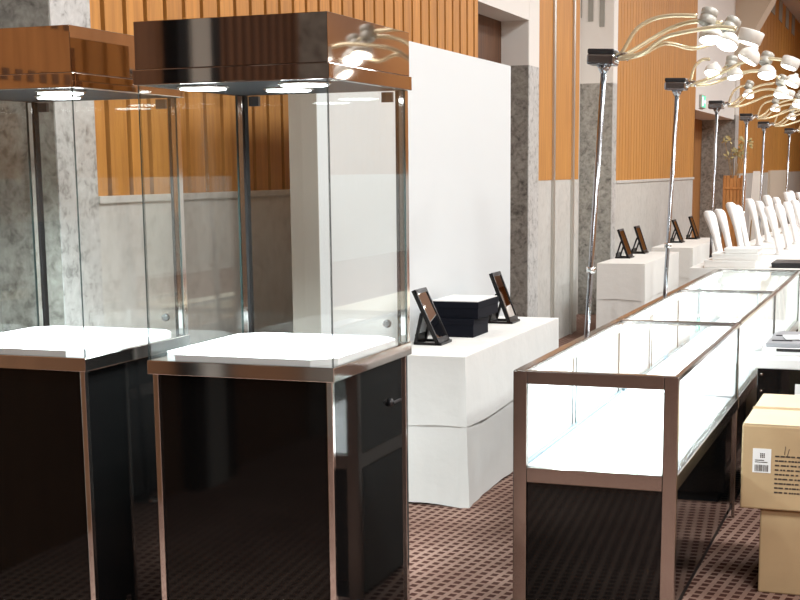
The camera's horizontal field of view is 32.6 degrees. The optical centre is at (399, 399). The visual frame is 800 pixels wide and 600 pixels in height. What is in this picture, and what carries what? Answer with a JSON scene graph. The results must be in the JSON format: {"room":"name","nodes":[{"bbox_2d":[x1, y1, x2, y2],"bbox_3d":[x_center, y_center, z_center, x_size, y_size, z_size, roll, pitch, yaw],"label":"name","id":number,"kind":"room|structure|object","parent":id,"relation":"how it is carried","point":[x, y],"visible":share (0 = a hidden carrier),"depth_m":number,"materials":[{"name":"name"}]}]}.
{"room":"shop","nodes":[
{"label":"shop","id":0,"kind":"room"},
{"bbox_2d":[0,286,2,332],"bbox_3d":[-1.820,-1.818,4.530,0.120,5.200,1.170,3,10,20],"label":"wall","id":1,"kind":"structure","parent":0,"point":[1,320],"depth_m":5.30,"materials":[{"name":"grey stone"}]},
{"bbox_2d":[0,0,103,331],"bbox_3d":[-1.449,-1.925,5.152,0.434,5.200,0.270,3,10,20],"label":"pillar","id":2,"kind":"structure","parent":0,"point":[17,272],"depth_m":5.22,"materials":[{"name":"grey stone"}]},
{"bbox_2d":[89,0,579,344],"bbox_3d":[0.068,-2.594,9.081,0.392,5.200,8.260,3,10,20],"label":"wall","id":3,"kind":"structure","parent":0,"point":[208,120],"depth_m":6.44,"materials":[{"name":"brown wood"}]},
{"bbox_2d":[550,0,575,333],"bbox_3d":[1.468,-3.135,12.252,0.028,5.200,0.785,3,10,20],"label":"trim","id":4,"kind":"structure","parent":3,"relation":"attached to","point":[554,1],"depth_m":12.28,"materials":[{"name":"grey"}]},
{"bbox_2d":[501,0,539,316],"bbox_3d":[0.949,-2.984,11.372,0.340,5.200,0.330,3,10,20],"label":"wall","id":5,"kind":"structure","parent":0,"point":[519,39],"depth_m":11.38,"materials":[{"name":"grey stone"}]},
{"bbox_2d":[576,0,580,314],"bbox_3d":[1.577,-3.374,13.682,0.100,5.200,1.540,3,10,20],"label":"wall","id":6,"kind":"structure","parent":0,"point":[580,0],"depth_m":14.55,"materials":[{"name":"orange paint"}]},
{"bbox_2d":[578,0,618,314],"bbox_3d":[2.045,-3.502,14.425,0.450,5.200,0.222,3,10,20],"label":"wall","id":7,"kind":"structure","parent":0,"point":[599,18],"depth_m":14.45,"materials":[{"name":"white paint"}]},
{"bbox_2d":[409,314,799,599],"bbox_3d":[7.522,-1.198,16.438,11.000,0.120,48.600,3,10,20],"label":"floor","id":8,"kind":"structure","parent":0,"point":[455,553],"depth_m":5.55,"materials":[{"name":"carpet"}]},
{"bbox_2d":[0,25,189,599],"bbox_3d":[-1.112,-0.179,4.504,0.612,1.960,0.652,3,10,20],"label":"display case","id":9,"kind":"object","parent":8,"relation":"on","point":[79,516],"visible":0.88,"depth_m":4.28,"materials":[{"name":"black"}]},
{"bbox_2d":[34,95,82,99],"bbox_3d":[-1.093,-0.970,4.389,0.152,0.010,0.152,3,10,20],"label":"recessed light","id":10,"kind":"object","parent":9,"relation":"attached to","point":[48,97],"depth_m":4.34,"materials":[{"name":"white plastic"}]},
{"bbox_2d":[35,89,85,94],"bbox_3d":[-1.028,-0.931,4.149,0.152,0.010,0.152,3,10,20],"label":"recessed light","id":11,"kind":"object","parent":9,"relation":"attached to","point":[39,91],"depth_m":4.10,"materials":[{"name":"white plastic"}]},
{"bbox_2d":[132,11,411,599],"bbox_3d":[-0.355,-0.143,4.240,0.612,1.960,0.652,3,10,20],"label":"display case","id":12,"kind":"object","parent":8,"relation":"on","point":[282,458],"visible":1,"depth_m":4.03,"materials":[{"name":"black"}]},
{"bbox_2d":[177,85,228,90],"bbox_3d":[-0.576,-0.913,4.008,0.152,0.010,0.152,3,10,20],"label":"recessed light","id":13,"kind":"object","parent":12,"relation":"attached to","point":[182,87],"depth_m":3.96,"materials":[{"name":"white plastic"}]},
{"bbox_2d":[263,87,313,92],"bbox_3d":[-0.336,-0.934,4.125,0.152,0.010,0.152,3,10,20],"label":"recessed light","id":14,"kind":"object","parent":12,"relation":"attached to","point":[268,89],"depth_m":4.08,"materials":[{"name":"white plastic"}]},
{"bbox_2d":[278,81,330,87],"bbox_3d":[-0.270,-0.895,3.885,0.152,0.010,0.152,3,10,20],"label":"recessed light","id":15,"kind":"object","parent":12,"relation":"attached to","point":[302,84],"depth_m":3.83,"materials":[{"name":"white plastic"}]},
{"bbox_2d":[288,41,510,340],"bbox_3d":[0.100,-0.755,7.258,0.160,2.168,2.964,3,10,20],"label":"board","id":16,"kind":"object","parent":8,"relation":"on","point":[459,105],"visible":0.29,"depth_m":6.73,"materials":[{"name":"white paint"}]},
{"bbox_2d":[407,316,558,507],"bbox_3d":[0.400,0.004,7.157,0.480,0.701,1.801,3,10,20],"label":"covered table","id":17,"kind":"object","parent":8,"relation":"on","point":[460,391],"visible":0.65,"depth_m":6.38,"materials":[{"name":"white fabric"}]},
{"bbox_2d":[411,287,451,345],"bbox_3d":[0.156,-0.411,6.710,0.152,0.269,0.165,3,10,20],"label":"mirror","id":18,"kind":"object","parent":17,"relation":"on","point":[422,297],"visible":1,"depth_m":6.68,"materials":[{"name":"black mirror"}]},
{"bbox_2d":[418,292,445,337],"bbox_3d":[0.155,-0.417,6.710,0.104,0.214,0.141,3,10,20],"label":"mirror glass","id":19,"kind":"object","parent":18,"relation":"on","point":[427,308],"depth_m":6.70,"materials":[{"name":"brown mirror"}]},
{"bbox_2d":[440,315,488,337],"bbox_3d":[0.322,-0.386,7.082,0.206,0.094,0.266,3,10,20],"label":"storage box","id":20,"kind":"object","parent":17,"relation":"on","point":[466,328],"visible":0.58,"depth_m":6.96,"materials":[{"name":"black cardboard"}]},
{"bbox_2d":[433,296,498,318],"bbox_3d":[0.337,-0.485,7.130,0.261,0.085,0.366,3,10,20],"label":"storage box","id":21,"kind":"object","parent":20,"relation":"on","point":[457,310],"visible":0.69,"depth_m":6.97,"materials":[{"name":"black cardboard"}]},
{"bbox_2d":[432,295,496,301],"bbox_3d":[0.337,-0.529,7.122,0.246,0.004,0.351,3,10,20],"label":"paper sheet","id":22,"kind":"object","parent":21,"relation":"on","point":[451,298],"visible":0.86,"depth_m":7.09,"materials":[{"name":"white paper"}]},
{"bbox_2d":[488,271,519,323],"bbox_3d":[0.578,-0.571,7.614,0.144,0.280,0.160,3,10,20],"label":"mirror","id":23,"kind":"object","parent":17,"relation":"on","point":[505,302],"visible":0.91,"depth_m":7.59,"materials":[{"name":"black mirror"}]},
{"bbox_2d":[494,275,514,316],"bbox_3d":[0.580,-0.577,7.612,0.090,0.224,0.136,3,10,20],"label":"mirror glass","id":24,"kind":"object","parent":23,"relation":"on","point":[505,302],"depth_m":7.61,"materials":[{"name":"brown mirror"}]},
{"bbox_2d":[513,319,740,599],"bbox_3d":[0.935,0.211,5.352,0.553,0.870,1.666,3,10,20],"label":"display case","id":25,"kind":"object","parent":8,"relation":"on","point":[618,495],"depth_m":4.68,"materials":[{"name":"clear glass"},{"name":"bronze"},{"name":"black laminate"}]},
{"bbox_2d":[596,252,678,328],"bbox_3d":[2.323,-1.030,13.260,0.470,0.701,1.943,3,10,20],"label":"covered table","id":26,"kind":"object","parent":8,"relation":"on","point":[624,285],"visible":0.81,"depth_m":12.41,"materials":[{"name":"white fabric"}]},
{"bbox_2d":[615,228,633,258],"bbox_3d":[2.155,-1.501,13.122,0.144,0.276,0.220,3,10,20],"label":"mirror","id":27,"kind":"object","parent":26,"relation":"on","point":[625,245],"visible":1,"depth_m":13.08,"materials":[{"name":"black mirror"}]},
{"bbox_2d":[620,231,631,254],"bbox_3d":[2.160,-1.507,13.119,0.085,0.220,0.196,3,10,20],"label":"mirror glass","id":28,"kind":"object","parent":27,"relation":"on","point":[625,245],"depth_m":13.11,"materials":[{"name":"white"}]},
{"bbox_2d":[631,225,648,253],"bbox_3d":[2.422,-1.619,13.813,0.144,0.276,0.220,3,10,20],"label":"mirror","id":29,"kind":"object","parent":26,"relation":"on","point":[641,242],"visible":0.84,"depth_m":13.78,"materials":[{"name":"black mirror"}]},
{"bbox_2d":[636,228,645,249],"bbox_3d":[2.431,-1.624,13.809,0.076,0.219,0.196,3,10,20],"label":"mirror glass","id":30,"kind":"object","parent":29,"relation":"on","point":[641,242],"depth_m":13.79,"materials":[{"name":"white"}]},
{"bbox_2d":[584,6,764,334],"bbox_3d":[1.026,-0.465,5.512,0.792,2.157,0.250,2,10,15],"label":"lamp","id":31,"kind":"object","parent":8,"relation":"on","point":[710,34],"visible":0.96,"depth_m":5.37,"materials":[{"name":"silver metal"}]},
{"bbox_2d":[616,52,628,61],"bbox_3d":[0.882,-1.360,5.433,0.070,0.043,0.026,6,11,20],"label":"socket","id":32,"kind":"object","parent":31,"relation":"attached to","point":[620,56],"depth_m":5.42,"materials":[{"name":"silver metal"}]},
{"bbox_2d":[651,237,715,286],"bbox_3d":[3.333,-1.473,15.862,0.480,0.701,2.344,3,10,20],"label":"covered table","id":33,"kind":"object","parent":8,"relation":"on","point":[692,252],"visible":0.34,"depth_m":14.80,"materials":[{"name":"white fabric"}]},
{"bbox_2d":[670,219,684,242],"bbox_3d":[3.198,-1.947,15.780,0.144,0.264,0.200,3,10,20],"label":"mirror","id":34,"kind":"object","parent":33,"relation":"on","point":[674,222],"visible":0.98,"depth_m":15.73,"materials":[{"name":"black mirror"}]},
{"bbox_2d":[674,221,682,238],"bbox_3d":[3.202,-1.953,15.778,0.084,0.208,0.176,3,10,20],"label":"mirror glass","id":35,"kind":"object","parent":34,"relation":"on","point":[676,228],"depth_m":15.76,"materials":[{"name":"white"}]},
{"bbox_2d":[686,216,699,238],"bbox_3d":[3.545,-2.085,16.557,0.144,0.274,0.220,3,10,20],"label":"mirror","id":36,"kind":"object","parent":33,"relation":"on","point":[693,226],"visible":1,"depth_m":16.51,"materials":[{"name":"black mirror"}]},
{"bbox_2d":[691,218,697,235],"bbox_3d":[3.554,-2.091,16.552,0.076,0.217,0.196,3,10,20],"label":"mirror glass","id":37,"kind":"object","parent":36,"relation":"on","point":[693,226],"depth_m":16.54,"materials":[{"name":"white"}]},
{"bbox_2d":[617,289,776,514],"bbox_3d":[1.514,-0.049,6.883,0.553,0.870,1.650,3,10,20],"label":"display case","id":38,"kind":"object","parent":8,"relation":"on","point":[642,349],"depth_m":6.78,"materials":[{"name":"clear glass"},{"name":"bronze"},{"name":"black laminate"}]},
{"bbox_2d":[663,51,799,294],"bbox_3d":[1.688,-0.748,7.263,0.770,2.127,0.240,2,10,16],"label":"lamp","id":39,"kind":"object","parent":8,"relation":"on","point":[713,70],"visible":0.93,"depth_m":7.11,"materials":[{"name":"silver metal"}]},
{"bbox_2d":[687,80,696,87],"bbox_3d":[1.526,-1.655,7.174,0.070,0.043,0.026,5,11,20],"label":"socket","id":40,"kind":"object","parent":39,"relation":"attached to","point":[691,83],"depth_m":7.16,"materials":[{"name":"silver metal"}]},
{"bbox_2d":[721,136,753,250],"bbox_3d":[4.184,-2.316,17.076,0.396,1.946,0.385,3,10,20],"label":"wooden planter","id":41,"kind":"object","parent":8,"relation":"on","point":[732,186],"visible":0.53,"depth_m":16.94,"materials":[{"name":"brown wood"}]},
{"bbox_2d":[676,269,799,350],"bbox_3d":[2.091,-0.308,8.407,0.553,0.870,1.650,3,10,20],"label":"display case","id":42,"kind":"object","parent":8,"relation":"on","point":[754,333],"depth_m":8.40,"materials":[{"name":"clear"}]},
{"bbox_2d":[689,224,799,331],"bbox_3d":[4.025,-1.202,13.667,0.840,0.871,9.640,3,10,20],"label":"covered table","id":43,"kind":"object","parent":8,"relation":"on","point":[737,306],"visible":0.33,"depth_m":9.20,"materials":[{"name":"white fabric"}]},
{"bbox_2d":[704,211,722,251],"bbox_3d":[2.229,-1.151,9.681,0.176,0.370,0.138,4,10,24],"label":"bust","id":44,"kind":"object","parent":43,"relation":"on","point":[710,217],"visible":0.73,"depth_m":9.63,"materials":[{"name":"white"}]},
{"bbox_2d":[714,209,731,246],"bbox_3d":[2.399,-1.222,10.098,0.176,0.370,0.138,2,10,17],"label":"bust","id":45,"kind":"object","parent":43,"relation":"on","point":[720,214],"visible":0.64,"depth_m":10.05,"materials":[{"name":"white"}]},
{"bbox_2d":[704,257,760,267],"bbox_3d":[2.280,-0.941,9.392,0.348,0.050,0.308,3,10,20],"label":"tray","id":46,"kind":"object","parent":43,"relation":"on","point":[709,262],"visible":0.96,"depth_m":9.26,"materials":[{"name":"white"}]},
{"bbox_2d":[712,251,761,259],"bbox_3d":[2.308,-0.987,9.374,0.308,0.045,0.268,3,10,20],"label":"tray","id":47,"kind":"object","parent":46,"relation":"on","point":[719,255],"visible":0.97,"depth_m":9.26,"materials":[{"name":"white"}]},
{"bbox_2d":[724,246,761,253],"bbox_3d":[2.338,-1.022,9.335,0.228,0.035,0.228,3,10,20],"label":"tray","id":48,"kind":"object","parent":47,"relation":"on","point":[730,249],"visible":1,"depth_m":9.24,"materials":[{"name":"white"}]},
{"bbox_2d":[726,202,743,246],"bbox_3d":[2.607,-1.327,10.610,0.176,0.405,0.138,3,10,20],"label":"bust","id":49,"kind":"object","parent":43,"relation":"on","point":[731,208],"visible":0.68,"depth_m":10.56,"materials":[{"name":"white"}]},
{"bbox_2d":[736,205,749,246],"bbox_3d":[2.788,-1.402,11.159,0.176,0.370,0.138,4,10,24],"label":"bust","id":50,"kind":"object","parent":43,"relation":"on","point":[739,208],"visible":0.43,"depth_m":11.11,"materials":[{"name":"white"}]},
{"bbox_2d":[745,198,763,245],"bbox_3d":[3.077,-1.544,11.887,0.176,0.405,0.138,2,10,17],"label":"bust","id":51,"kind":"object","parent":43,"relation":"on","point":[750,204],"visible":1,"depth_m":11.84,"materials":[{"name":"white"}]},
{"bbox_2d":[755,201,772,241],"bbox_3d":[3.316,-1.629,12.488,0.176,0.370,0.138,3,10,20],"label":"bust","id":52,"kind":"object","parent":43,"relation":"on","point":[760,206],"visible":0.91,"depth_m":12.44,"materials":[{"name":"white"}]},
{"bbox_2d":[763,195,773,236],"bbox_3d":[3.626,-1.797,13.373,0.176,0.405,0.138,4,10,24],"label":"bust","id":53,"kind":"object","parent":43,"relation":"on","point":[767,199],"visible":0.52,"depth_m":13.33,"materials":[{"name":"white"}]},
{"bbox_2d":[764,206,784,254],"bbox_3d":[2.896,-1.309,10.592,0.176,0.370,0.138,3,10,23],"label":"bust","id":54,"kind":"object","parent":43,"relation":"on","point":[770,213],"visible":1,"depth_m":10.55,"materials":[{"name":"white"}]},
{"bbox_2d":[772,197,782,232],"bbox_3d":[3.915,-1.904,14.107,0.176,0.370,0.138,2,10,17],"label":"bust","id":55,"kind":"object","parent":43,"relation":"on","point":[776,200],"visible":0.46,"depth_m":14.06,"materials":[{"name":"white"}]},
{"bbox_2d":[774,204,793,248],"bbox_3d":[3.175,-1.435,11.331,0.176,0.370,0.138,3,10,23],"label":"bust","id":56,"kind":"object","parent":43,"relation":"on","point":[779,209],"visible":1,"depth_m":11.29,"materials":[{"name":"white"}]},
{"bbox_2d":[771,259,799,267],"bbox_3d":[2.683,-0.927,9.329,0.268,0.035,0.368,3,10,20],"label":"tray","id":57,"kind":"object","parent":43,"relation":"on","point":[778,263],"visible":1,"depth_m":9.20,"materials":[{"name":"black plastic"}]},
{"bbox_2d":[783,192,797,228],"bbox_3d":[4.311,-2.094,15.118,0.176,0.405,0.138,3,10,20],"label":"bust","id":58,"kind":"object","parent":43,"relation":"on","point":[787,196],"visible":0.47,"depth_m":15.07,"materials":[{"name":"white"}]},
{"bbox_2d":[783,202,799,243],"bbox_3d":[3.455,-1.561,12.070,0.176,0.370,0.138,3,10,23],"label":"bust","id":59,"kind":"object","parent":43,"relation":"on","point":[788,207],"visible":0.98,"depth_m":12.03,"materials":[{"name":"white"}]},
{"bbox_2d":[788,191,797,225],"bbox_3d":[4.569,-2.221,15.867,0.176,0.405,0.138,4,10,24],"label":"bust","id":60,"kind":"object","parent":43,"relation":"on","point":[792,193],"visible":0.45,"depth_m":15.82,"materials":[{"name":"white"}]},
{"bbox_2d":[790,200,799,229],"bbox_3d":[3.734,-1.686,12.809,0.176,0.370,0.138,3,10,23],"label":"bust","id":61,"kind":"object","parent":43,"relation":"on","point":[796,205],"visible":0.94,"depth_m":12.76,"materials":[{"name":"white"}]},
{"bbox_2d":[708,75,799,257],"bbox_3d":[2.702,-1.363,10.586,0.720,2.233,0.210,4,10,20],"label":"lamp","id":62,"kind":"object","parent":8,"relation":"on","point":[717,105],"visible":0.73,"depth_m":10.48,"materials":[{"name":"silver metal"}]},
{"bbox_2d":[748,171,762,240],"bbox_3d":[4.638,-2.217,17.821,0.222,1.502,0.322,3,10,20],"label":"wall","id":63,"kind":"structure","parent":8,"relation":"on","point":[755,193],"depth_m":17.62,"materials":[{"name":"beige paint"}]},
{"bbox_2d":[739,96,799,214],"bbox_3d":[3.417,-1.663,12.427,0.756,2.207,0.202,4,10,20],"label":"lamp","id":64,"kind":"object","parent":8,"relation":"on","point":[746,117],"visible":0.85,"depth_m":12.34,"materials":[{"name":"silver metal"}]},
{"bbox_2d":[756,351,799,403],"bbox_3d":[2.199,0.109,6.444,0.960,0.688,0.812,3,10,20],"label":"base cabinet","id":65,"kind":"object","parent":8,"relation":"on","point":[775,374],"visible":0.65,"depth_m":6.17,"materials":[{"name":"black wood"}]},
{"bbox_2d":[756,351,799,369],"bbox_3d":[2.196,-0.207,6.393,0.960,0.048,0.810,3,10,20],"label":"countertop","id":66,"kind":"structure","parent":65,"relation":"on","point":[762,361],"depth_m":6.16,"materials":[{"name":"white laminate"}]},
{"bbox_2d":[763,331,799,355],"bbox_3d":[1.982,-0.263,6.412,0.500,0.060,0.526,3,10,20],"label":"paper stack","id":67,"kind":"object","parent":66,"relation":"on","point":[777,345],"visible":1,"depth_m":6.25,"materials":[{"name":"white paper"}]},
{"bbox_2d":[783,335,799,339],"bbox_3d":[1.908,-0.292,6.395,0.220,0.004,0.150,1,10,9],"label":"paper sheet","id":68,"kind":"object","parent":67,"relation":"on","point":[787,337],"visible":1,"depth_m":6.38,"materials":[{"name":"white paper"}]},
{"bbox_2d":[757,106,799,228],"bbox_3d":[3.963,-1.888,13.824,0.792,2.182,0.196,4,10,20],"label":"lamp","id":69,"kind":"object","parent":8,"relation":"on","point":[763,125],"visible":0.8,"depth_m":13.75,"materials":[{"name":"silver metal"}]},
{"bbox_2d":[758,509,799,594],"bbox_3d":[1.695,0.519,5.141,0.620,0.317,0.550,3,10,20],"label":"carton","id":70,"kind":"object","parent":8,"relation":"on","point":[779,538],"visible":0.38,"depth_m":4.97,"materials":[{"name":"beige cardboard"}]},
{"bbox_2d":[740,394,799,511],"bbox_3d":[1.662,0.197,5.152,0.660,0.313,0.702,3,10,20],"label":"carton","id":71,"kind":"object","parent":70,"relation":"on","point":[770,460],"visible":1,"depth_m":4.92,"materials":[{"name":"beige cardboard"}]},
{"bbox_2d":[784,126,799,212],"bbox_3d":[5.011,-2.356,16.542,0.828,2.193,0.201,4,10,20],"label":"lamp","id":72,"kind":"object","parent":8,"relation":"on","point":[788,131],"visible":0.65,"depth_m":16.52,"materials":[{"name":"silver metal"}]},
{"bbox_2d":[615,0,799,255],"bbox_3d":[6.726,-5.671,27.182,0.742,5.200,27.300,3,10,20],"label":"wall","id":73,"kind":"structure","parent":0,"point":[645,109],"depth_m":18.18,"materials":[{"name":"brown wood"}]},
{"bbox_2d":[699,94,705,108],"bbox_3d":[4.470,-4.407,20.239,0.043,0.190,0.400,3,10,20],"label":"exit sign","id":74,"kind":"object","parent":73,"relation":"attached to","point":[702,98],"visible":1,"depth_m":20.09,"materials":[{"name":"green plastic"}]},
{"bbox_2d":[699,65,739,237],"bbox_3d":[5.617,-5.163,24.197,0.680,5.200,0.450,3,10,20],"label":"wall","id":75,"kind":"structure","parent":0,"point":[730,128],"depth_m":24.14,"materials":[{"name":"grey stone"}]},
{"bbox_2d":[734,0,775,62],"bbox_3d":[5.995,-6.752,23.670,1.400,1.900,0.640,3,10,20],"label":"wall","id":76,"kind":"structure","parent":0,"point":[752,14],"depth_m":23.38,"materials":[{"name":"white plaster"},{"name":"wood"}]},
{"bbox_2d":[767,170,786,231],"bbox_3d":[8.636,-4.523,31.473,0.100,1.490,4.000,3,10,20],"label":"wall","id":77,"kind":"structure","parent":0,"point":[776,186],"depth_m":31.01,"materials":[{"name":"beige paint"}]},
{"bbox_2d":[782,0,799,22],"bbox_3d":[7.467,-6.445,15.566,11.000,0.120,48.600,3,10,20],"label":"ceiling","id":78,"kind":"structure","parent":0,"point":[793,6],"depth_m":31.50,"materials":[{"name":"white paint"}]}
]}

